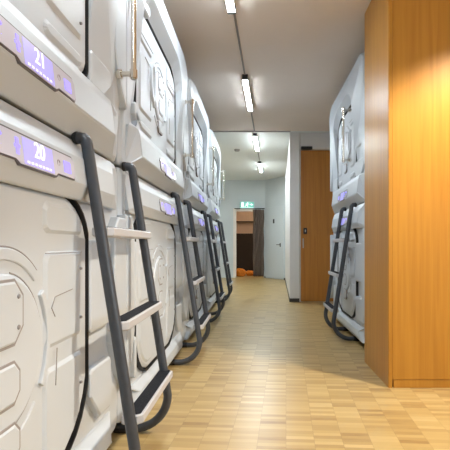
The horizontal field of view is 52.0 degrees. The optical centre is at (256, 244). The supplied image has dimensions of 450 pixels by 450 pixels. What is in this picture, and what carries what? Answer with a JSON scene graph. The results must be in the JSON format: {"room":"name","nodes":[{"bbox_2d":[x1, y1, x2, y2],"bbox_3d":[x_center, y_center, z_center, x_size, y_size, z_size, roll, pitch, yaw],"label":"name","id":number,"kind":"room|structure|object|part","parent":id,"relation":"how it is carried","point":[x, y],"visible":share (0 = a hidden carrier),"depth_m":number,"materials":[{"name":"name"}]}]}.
{"room":"dormitory","nodes":[
{"label":"dormitory","id":0,"kind":"room"},
{"bbox_2d":[218,180,264,277],"bbox_3d":[-0.475,-0.465,13.410,2.950,2.830,0.120,0,0,0],"label":"wall","id":1,"kind":"structure","parent":0,"point":[226,207],"depth_m":13.35,"materials":[{"name":"grey paint"}]},
{"bbox_2d":[233,208,253,277],"bbox_3d":[-0.390,-0.058,13.402,0.600,2.015,0.155,0,0,0],"label":"trim","id":2,"kind":"structure","parent":1,"relation":"attached to","point":[234,210],"depth_m":13.32,"materials":[{"name":"paint"}]},
{"bbox_2d":[240,202,253,207],"bbox_3d":[-0.290,-1.161,13.318,0.400,0.178,0.064,0,0,0],"label":"exit sign","id":3,"kind":"object","parent":1,"relation":"attached to","point":[242,204],"visible":1,"depth_m":13.29,"materials":[{"name":"teal plastic"}]},
{"bbox_2d":[234,208,264,275],"bbox_3d":[-0.215,-0.081,13.271,0.870,1.962,0.178,0,0,0],"label":"curtain","id":4,"kind":"object","parent":1,"relation":"hanging from","point":[258,215],"visible":1,"depth_m":13.24,"materials":[{"name":"brown fabric"}]},
{"bbox_3d":[-0.215,-1.050,13.304,0.870,0.024,0.111,0,0,0],"label":"rod","id":5,"kind":"part","parent":4,"relation":"part of","materials":[{"name":"silver plastic"}]},
{"bbox_2d":[236,211,252,232],"bbox_3d":[-0.050,-0.465,17.350,4.100,2.830,0.100,0,0,0],"label":"wall","id":6,"kind":"structure","parent":0,"point":[241,227],"depth_m":17.30,"materials":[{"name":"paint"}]},
{"bbox_2d":[163,0,370,179],"bbox_3d":[1.550,-1.930,6.650,7.300,0.100,21.300,0,0,0],"label":"ceiling","id":7,"kind":"structure","parent":0,"point":[298,55],"depth_m":4.82,"materials":[{"name":"paint"}]},
{"bbox_2d":[226,0,235,13],"bbox_3d":[-0.221,-1.852,3.025,0.066,0.056,1.230,0,0,2],"label":"lamp","id":8,"kind":"object","parent":7,"relation":"attached to","point":[231,8],"visible":1,"depth_m":3.54,"materials":[{"name":"grey plastic"}]},
{"bbox_2d":[233,14,245,74],"bbox_3d":[-0.160,-1.873,4.349,0.020,0.012,1.400,0,0,2],"label":"cable conduit","id":9,"kind":"object","parent":7,"relation":"attached to","point":[235,19],"visible":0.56,"depth_m":4.22,"materials":[{"name":"grey"}]},
{"bbox_2d":[242,74,252,111],"bbox_3d":[-0.111,-1.852,5.675,0.066,0.056,1.230,0,0,2],"label":"lamp","id":10,"kind":"object","parent":7,"relation":"attached to","point":[244,77],"visible":1,"depth_m":5.49,"materials":[{"name":"grey plastic"}]},
{"bbox_2d":[243,80,251,110],"bbox_3d":[-0.111,-1.828,5.675,0.054,0.002,1.168,0,0,2],"label":"diffuser","id":11,"kind":"object","parent":10,"relation":"attached to","point":[245,82],"depth_m":5.58,"materials":[{"name":"white plastic"}]},
{"bbox_2d":[213,131,289,131],"bbox_3d":[-0.725,-1.874,7.600,2.550,0.012,0.040,0,0,0],"label":"trim","id":12,"kind":"structure","parent":7,"relation":"attached to","point":[213,131],"depth_m":7.58,"materials":[{"name":"grey"}]},
{"bbox_2d":[253,133,258,150],"bbox_3d":[-0.013,-1.852,8.335,0.066,0.056,1.230,0,0,2],"label":"lamp","id":13,"kind":"object","parent":7,"relation":"attached to","point":[254,134],"visible":1,"depth_m":8.12,"materials":[{"name":"grey plastic"}]},
{"bbox_2d":[254,137,258,150],"bbox_3d":[-0.013,-1.828,8.335,0.054,0.002,1.168,0,0,2],"label":"diffuser","id":14,"kind":"object","parent":13,"relation":"attached to","point":[255,138],"depth_m":8.28,"materials":[{"name":"white plastic"}]},
{"bbox_2d":[258,161,262,171],"bbox_3d":[0.084,-1.852,10.945,0.066,0.056,1.230,0,0,2],"label":"lamp","id":15,"kind":"object","parent":7,"relation":"attached to","point":[259,163],"visible":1,"depth_m":10.71,"materials":[{"name":"grey"}]},
{"bbox_2d":[265,176,284,279],"bbox_3d":[0.592,-0.465,12.990,0.216,2.830,1.019,0,0,-32],"label":"wall","id":16,"kind":"structure","parent":0,"point":[275,187],"depth_m":12.86,"materials":[{"name":"grey paint"}]},
{"bbox_2d":[265,206,283,279],"bbox_3d":[0.470,-0.065,12.900,0.085,2.010,0.910,0,0,-32],"label":"door","id":17,"kind":"structure","parent":16,"relation":"in","point":[274,216],"depth_m":12.89,"materials":[{"name":"grey paint"}]},
{"bbox_2d":[107,275,449,449],"bbox_3d":[1.550,1.000,6.650,7.300,0.100,21.300,0,0,0],"label":"floor","id":18,"kind":"structure","parent":0,"point":[270,372],"depth_m":2.90,"materials":[{"name":"brown wood"}]},
{"bbox_2d":[0,99,125,449],"bbox_3d":[-1.239,0.279,1.305,1.242,1.342,1.906,0,0,0],"label":"pod","id":19,"kind":"object","parent":18,"relation":"on","point":[59,380],"visible":0.98,"depth_m":1.47,"materials":[{"name":"white plastic"}]},
{"bbox_3d":[-0.656,0.531,1.195,0.016,0.100,0.136,0,0,0],"label":"hub plate","id":20,"kind":"part","parent":19,"relation":"part of","materials":[{"name":"white plastic"}]},
{"bbox_3d":[-0.656,0.371,1.195,0.016,0.110,0.136,0,0,0],"label":"hub plate","id":21,"kind":"part","parent":19,"relation":"part of","materials":[{"name":"white plastic"}]},
{"bbox_3d":[-0.656,0.181,1.195,0.016,0.170,0.170,0,0,0],"label":"hub plate","id":22,"kind":"part","parent":19,"relation":"part of","materials":[{"name":"white plastic"}]},
{"bbox_3d":[-0.660,0.286,1.195,0.015,0.422,0.422,0,0,0],"label":"round panel","id":23,"kind":"part","parent":19,"relation":"part of","materials":[{"name":"white plastic"}]},
{"bbox_3d":[-0.633,-0.254,1.312,0.027,0.091,0.534,0,0,0],"label":"display panel","id":24,"kind":"part","parent":19,"relation":"part of","materials":[{"name":"grey plastic"}]},
{"bbox_3d":[-0.707,0.286,1.195,0.086,0.914,1.196,0,0,0],"label":"door","id":25,"kind":"part","parent":19,"relation":"part of","materials":[{"name":"white plastic"}]},
{"bbox_2d":[0,0,137,161],"bbox_3d":[-1.208,-1.038,1.305,1.304,1.273,1.906,0,0,0],"label":"pod","id":26,"kind":"object","parent":19,"relation":"on","point":[63,62],"visible":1,"depth_m":1.60,"materials":[{"name":"white plastic"}]},
{"bbox_3d":[-0.632,-0.520,1.312,0.027,0.093,0.534,0,0,0],"label":"display panel","id":27,"kind":"part","parent":26,"relation":"part of","materials":[{"name":"grey"}]},
{"bbox_3d":[-0.707,-0.995,1.195,0.086,0.726,1.196,0,0,0],"label":"door","id":28,"kind":"part","parent":26,"relation":"part of","materials":[{"name":"white plastic"}]},
{"bbox_3d":[-0.698,0.831,1.305,0.124,0.138,1.610,0,0,0],"label":"door sill","id":29,"kind":"part","parent":19,"relation":"part of","materials":[{"name":"white plastic"}]},
{"bbox_3d":[-0.720,0.254,1.305,0.080,1.292,1.906,0,0,0],"label":"frame","id":30,"kind":"part","parent":19,"relation":"part of","materials":[{"name":"white plastic"}]},
{"bbox_2d":[71,132,172,449],"bbox_3d":[-0.593,0.265,2.018,0.334,1.370,0.671,0,0,0],"label":"ladder","id":31,"kind":"object","parent":18,"relation":"on","point":[135,412],"visible":0.99,"depth_m":1.72,"materials":[{"name":"black plastic"}]},
{"bbox_3d":[-0.595,0.265,1.705,0.329,1.366,0.043,0,0,0],"label":"rail","id":32,"kind":"part","parent":31,"relation":"part of","materials":[{"name":"grey metal"}]},
{"bbox_3d":[-0.595,0.265,2.330,0.329,1.366,0.043,0,0,0],"label":"rail","id":33,"kind":"part","parent":31,"relation":"part of","materials":[{"name":"grey metal"}]},
{"bbox_2d":[115,167,185,422],"bbox_3d":[-1.239,0.279,3.235,1.242,1.342,1.906,0,0,0],"label":"pod","id":34,"kind":"object","parent":18,"relation":"on","point":[159,209],"visible":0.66,"depth_m":2.87,"materials":[{"name":"white plastic"}]},
{"bbox_2d":[111,0,193,199],"bbox_3d":[-1.208,-1.038,3.235,1.304,1.273,1.906,0,0,0],"label":"pod","id":35,"kind":"object","parent":34,"relation":"on","point":[151,135],"visible":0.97,"depth_m":2.96,"materials":[{"name":"white plastic"}]},
{"bbox_3d":[-0.660,-1.415,2.560,0.040,0.130,0.420,0,0,0],"label":"trim","id":36,"kind":"part","parent":35,"relation":"part of","materials":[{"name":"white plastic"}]},
{"bbox_3d":[-0.707,-0.995,3.125,0.086,0.726,1.196,0,0,0],"label":"door","id":37,"kind":"part","parent":35,"relation":"part of","materials":[{"name":"white plastic"}]},
{"bbox_3d":[-0.660,-0.995,3.125,0.015,0.338,0.338,0,0,0],"label":"round panel","id":38,"kind":"part","parent":35,"relation":"part of","materials":[{"name":"white plastic"}]},
{"bbox_3d":[-0.656,-0.799,3.125,0.016,0.080,0.136,0,0,0],"label":"hub plate","id":39,"kind":"part","parent":35,"relation":"part of","materials":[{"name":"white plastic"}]},
{"bbox_3d":[-0.656,-0.927,3.125,0.016,0.088,0.136,0,0,0],"label":"hub plate","id":40,"kind":"part","parent":35,"relation":"part of","materials":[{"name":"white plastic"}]},
{"bbox_3d":[-0.656,-1.079,3.125,0.016,0.136,0.170,0,0,0],"label":"hub plate","id":41,"kind":"part","parent":35,"relation":"part of","materials":[{"name":"white plastic"}]},
{"bbox_3d":[-0.632,-0.520,3.242,0.027,0.093,0.534,0,0,0],"label":"display panel","id":42,"kind":"part","parent":35,"relation":"part of","materials":[{"name":"grey plastic"}]},
{"bbox_3d":[-0.648,-1.560,3.330,0.064,0.110,0.880,0,0,0],"label":"trim","id":43,"kind":"part","parent":35,"relation":"part of","materials":[{"name":"white plastic"}]},
{"bbox_3d":[-0.707,0.286,3.125,0.086,0.914,1.196,0,0,0],"label":"door","id":44,"kind":"part","parent":34,"relation":"part of","materials":[{"name":"white plastic"}]},
{"bbox_3d":[-0.698,0.831,3.235,0.124,0.138,1.610,0,0,0],"label":"door sill","id":45,"kind":"part","parent":34,"relation":"part of","materials":[{"name":"white plastic"}]},
{"bbox_3d":[-0.660,0.286,3.125,0.015,0.422,0.422,0,0,0],"label":"round panel","id":46,"kind":"part","parent":34,"relation":"part of","materials":[{"name":"white plastic"}]},
{"bbox_3d":[-0.656,0.371,3.125,0.016,0.110,0.136,0,0,0],"label":"hub plate","id":47,"kind":"part","parent":34,"relation":"part of","materials":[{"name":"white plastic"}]},
{"bbox_3d":[-0.656,0.181,3.125,0.016,0.170,0.170,0,0,0],"label":"hub plate","id":48,"kind":"part","parent":34,"relation":"part of","materials":[{"name":"white plastic"}]},
{"bbox_2d":[169,192,210,364],"bbox_3d":[-0.593,0.265,3.947,0.334,1.370,0.671,0,0,0],"label":"ladder","id":49,"kind":"object","parent":18,"relation":"on","point":[199,323],"visible":0.9,"depth_m":3.63,"materials":[{"name":"black plastic"}]},
{"bbox_3d":[-0.595,0.265,4.260,0.329,1.366,0.043,0,0,0],"label":"rail","id":50,"kind":"part","parent":49,"relation":"part of","materials":[{"name":"grey metal"}]},
{"bbox_2d":[181,203,208,341],"bbox_3d":[-1.239,0.279,5.165,1.242,1.342,1.906,0,0,0],"label":"pod","id":51,"kind":"object","parent":18,"relation":"on","point":[187,326],"visible":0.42,"depth_m":4.91,"materials":[{"name":"grey plastic"}]},
{"bbox_3d":[-0.698,0.831,5.165,0.124,0.138,1.610,0,0,0],"label":"door sill","id":52,"kind":"part","parent":51,"relation":"part of","materials":[{"name":"white plastic"}]},
{"bbox_3d":[-0.707,0.286,5.055,0.086,0.914,1.196,0,0,0],"label":"door","id":53,"kind":"part","parent":51,"relation":"part of","materials":[{"name":"white plastic"}]},
{"bbox_3d":[-0.660,0.286,5.055,0.015,0.422,0.422,0,0,0],"label":"round panel","id":54,"kind":"part","parent":51,"relation":"part of","materials":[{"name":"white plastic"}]},
{"bbox_2d":[180,78,213,212],"bbox_3d":[-1.208,-1.038,5.165,1.304,1.273,1.906,0,0,0],"label":"pod","id":55,"kind":"object","parent":51,"relation":"on","point":[196,175],"visible":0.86,"depth_m":5.00,"materials":[{"name":"grey plastic"}]},
{"bbox_3d":[-0.707,-0.995,5.055,0.086,0.726,1.196,0,0,0],"label":"door","id":56,"kind":"part","parent":55,"relation":"part of","materials":[{"name":"white plastic"}]},
{"bbox_3d":[-0.660,-0.995,5.055,0.015,0.338,0.338,0,0,0],"label":"round panel","id":57,"kind":"part","parent":55,"relation":"part of","materials":[{"name":"white plastic"}]},
{"bbox_3d":[-0.648,-1.560,5.260,0.064,0.110,0.880,0,0,0],"label":"trim","id":58,"kind":"part","parent":55,"relation":"part of","materials":[{"name":"white plastic"}]},
{"bbox_2d":[201,210,224,322],"bbox_3d":[-0.593,0.265,5.878,0.334,1.370,0.671,0,0,0],"label":"ladder","id":59,"kind":"object","parent":18,"relation":"on","point":[219,296],"visible":0.86,"depth_m":5.56,"materials":[{"name":"black plastic"}]},
{"bbox_3d":[-0.595,0.265,6.190,0.329,1.366,0.043,0,0,0],"label":"rail","id":60,"kind":"part","parent":59,"relation":"part of","materials":[{"name":"grey metal"}]},
{"bbox_2d":[206,217,219,310],"bbox_3d":[-1.239,0.279,7.095,1.242,1.342,1.906,0,0,0],"label":"pod","id":61,"kind":"object","parent":18,"relation":"on","point":[210,300],"visible":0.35,"depth_m":6.86,"materials":[{"name":"grey plastic"}]},
{"bbox_3d":[-0.698,0.831,7.095,0.124,0.138,1.610,0,0,0],"label":"door sill","id":62,"kind":"part","parent":61,"relation":"part of","materials":[{"name":"white plastic"}]},
{"bbox_3d":[-0.707,0.286,6.985,0.086,0.914,1.196,0,0,0],"label":"door","id":63,"kind":"part","parent":61,"relation":"part of","materials":[{"name":"white plastic"}]},
{"bbox_2d":[206,129,224,220],"bbox_3d":[-1.208,-1.038,7.095,1.304,1.273,1.906,0,0,0],"label":"pod","id":64,"kind":"object","parent":61,"relation":"on","point":[213,198],"visible":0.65,"depth_m":7.03,"materials":[{"name":"grey plastic"}]},
{"bbox_3d":[-0.707,-0.995,6.985,0.086,0.726,1.196,0,0,0],"label":"door","id":65,"kind":"part","parent":64,"relation":"part of","materials":[{"name":"white plastic"}]},
{"bbox_2d":[215,219,232,302],"bbox_3d":[-0.593,0.265,7.857,0.334,1.370,0.671,0,0,0],"label":"ladder","id":66,"kind":"object","parent":18,"relation":"on","point":[226,262],"visible":0.86,"depth_m":7.54,"materials":[{"name":"black plastic"}]},
{"bbox_3d":[-0.595,0.265,8.170,0.329,1.366,0.043,0,0,0],"label":"rail","id":67,"kind":"part","parent":66,"relation":"part of","materials":[{"name":"grey metal"}]},
{"bbox_2d":[236,268,245,276],"bbox_3d":[-0.498,0.826,13.953,0.316,0.248,0.337,0,0,-17],"label":"cushion","id":68,"kind":"object","parent":18,"relation":"on","point":[240,272],"visible":0.92,"depth_m":13.82,"materials":[{"name":"orange fabric"}]},
{"bbox_2d":[236,233,252,270],"bbox_3d":[-0.250,0.265,17.015,2.300,1.370,0.530,0,0,0],"label":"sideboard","id":69,"kind":"object","parent":18,"relation":"on","point":[244,241],"visible":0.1,"depth_m":16.75,"materials":[{"name":"brown wood"}]},
{"bbox_2d":[246,270,252,275],"bbox_3d":[-0.207,0.869,14.301,0.295,0.162,0.337,0,0,11],"label":"cushion","id":70,"kind":"object","parent":18,"relation":"on","point":[248,273],"visible":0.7,"depth_m":14.16,"materials":[{"name":"orange fabric"}]},
{"bbox_2d":[285,132,301,301],"bbox_3d":[0.827,-0.465,10.087,0.341,2.830,4.855,0,0,3],"label":"wall pier","id":71,"kind":"object","parent":18,"relation":"on","point":[293,165],"visible":0.77,"depth_m":7.67,"materials":[{"name":"white paint"}]},
{"bbox_2d":[285,279,298,301],"bbox_3d":[0.731,0.920,10.078,0.164,0.060,4.843,0,0,3],"label":"baseboard","id":72,"kind":"object","parent":71,"relation":"attached to","point":[290,299],"visible":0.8,"depth_m":7.66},
{"bbox_2d":[323,203,359,340],"bbox_3d":[0.898,0.265,4.815,0.334,1.370,0.576,0,0,0],"label":"ladder","id":73,"kind":"object","parent":18,"relation":"on","point":[332,308],"visible":0.94,"depth_m":4.55,"materials":[{"name":"black plastic"}]},
{"bbox_3d":[0.900,0.265,5.080,0.329,1.366,0.043,0,0,0],"label":"rail","id":74,"kind":"part","parent":73,"relation":"part of","materials":[{"name":"grey metal"}]},
{"bbox_3d":[0.900,0.265,4.550,0.329,1.366,0.043,0,0,0],"label":"rail","id":75,"kind":"part","parent":73,"relation":"part of","materials":[{"name":"grey metal"}]},
{"bbox_2d":[330,203,364,342],"bbox_3d":[1.544,0.279,5.005,1.242,1.342,1.906,0,0,0],"label":"pod","id":76,"kind":"object","parent":18,"relation":"on","point":[351,306],"visible":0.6,"depth_m":4.62,"materials":[{"name":"white plastic"}]},
{"bbox_3d":[0.966,0.286,5.000,0.015,0.422,0.422,0,0,0],"label":"round panel","id":77,"kind":"part","parent":76,"relation":"part of","materials":[{"name":"white plastic"}]},
{"bbox_2d":[329,52,364,213],"bbox_3d":[1.513,-1.089,5.005,1.304,1.375,1.906,0,0,0],"label":"pod","id":78,"kind":"object","parent":76,"relation":"on","point":[347,113],"visible":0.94,"depth_m":4.67,"materials":[{"name":"white plastic"}]},
{"bbox_3d":[0.953,-1.653,5.100,0.064,0.119,0.880,0,0,0],"label":"trim","id":79,"kind":"part","parent":78,"relation":"part of","materials":[{"name":"white plastic"}]},
{"bbox_3d":[0.966,-1.042,5.000,0.015,0.365,0.338,0,0,0],"label":"round panel","id":80,"kind":"part","parent":78,"relation":"part of","materials":[{"name":"white plastic"}]},
{"bbox_3d":[1.012,-1.042,5.000,0.086,0.784,0.986,0,0,0],"label":"door","id":81,"kind":"part","parent":78,"relation":"part of","materials":[{"name":"white plastic"}]},
{"bbox_3d":[1.012,0.286,5.000,0.086,0.914,0.986,0,0,0],"label":"door","id":82,"kind":"part","parent":76,"relation":"part of","materials":[{"name":"white plastic"}]},
{"bbox_3d":[1.003,0.831,5.005,0.124,0.138,1.610,0,0,0],"label":"door sill","id":83,"kind":"part","parent":76,"relation":"part of","materials":[{"name":"white plastic"}]},
{"bbox_2d":[365,0,449,387],"bbox_3d":[1.662,-0.464,3.398,1.576,2.827,0.684,0,0,0],"label":"tall cabinet","id":84,"kind":"object","parent":18,"relation":"on","point":[407,42],"visible":1,"depth_m":3.06,"materials":[{"name":"orange wood"}]},
{"bbox_3d":[0.886,-0.464,3.401,0.025,2.827,0.678,0,0,0],"label":"panel","id":85,"kind":"part","parent":84,"relation":"part of","materials":[{"name":"orange wood"}]},
{"bbox_3d":[1.675,-0.491,3.069,1.550,2.772,0.026,0,0,0],"label":"panel","id":86,"kind":"part","parent":84,"relation":"part of","materials":[{"name":"orange wood"}]},
{"bbox_3d":[1.679,0.924,3.070,1.542,0.052,0.024,0,0,0],"label":"board","id":87,"kind":"part","parent":84,"relation":"part of","materials":[{"name":"orange wood"}]},
{"bbox_2d":[301,133,329,147],"bbox_3d":[1.502,-1.742,7.760,1.595,0.275,0.120,0,0,0],"label":"wall","id":88,"kind":"structure","parent":0,"point":[316,140],"depth_m":7.70,"materials":[{"name":"white paint"}]},
{"bbox_2d":[301,146,334,300],"bbox_3d":[1.113,-0.349,7.700,0.803,2.582,0.120,0,0,0],"label":"door","id":89,"kind":"structure","parent":88,"relation":"in","point":[317,213],"depth_m":7.71,"materials":[{"name":"orange wood"}]},
{"bbox_2d":[312,148,329,149],"bbox_3d":[1.220,-1.610,7.690,0.600,0.030,0.030,0,0,0],"label":"trim","id":90,"kind":"structure","parent":88,"relation":"attached to","point":[312,148],"depth_m":7.68,"materials":[{"name":"paint"}]}
]}

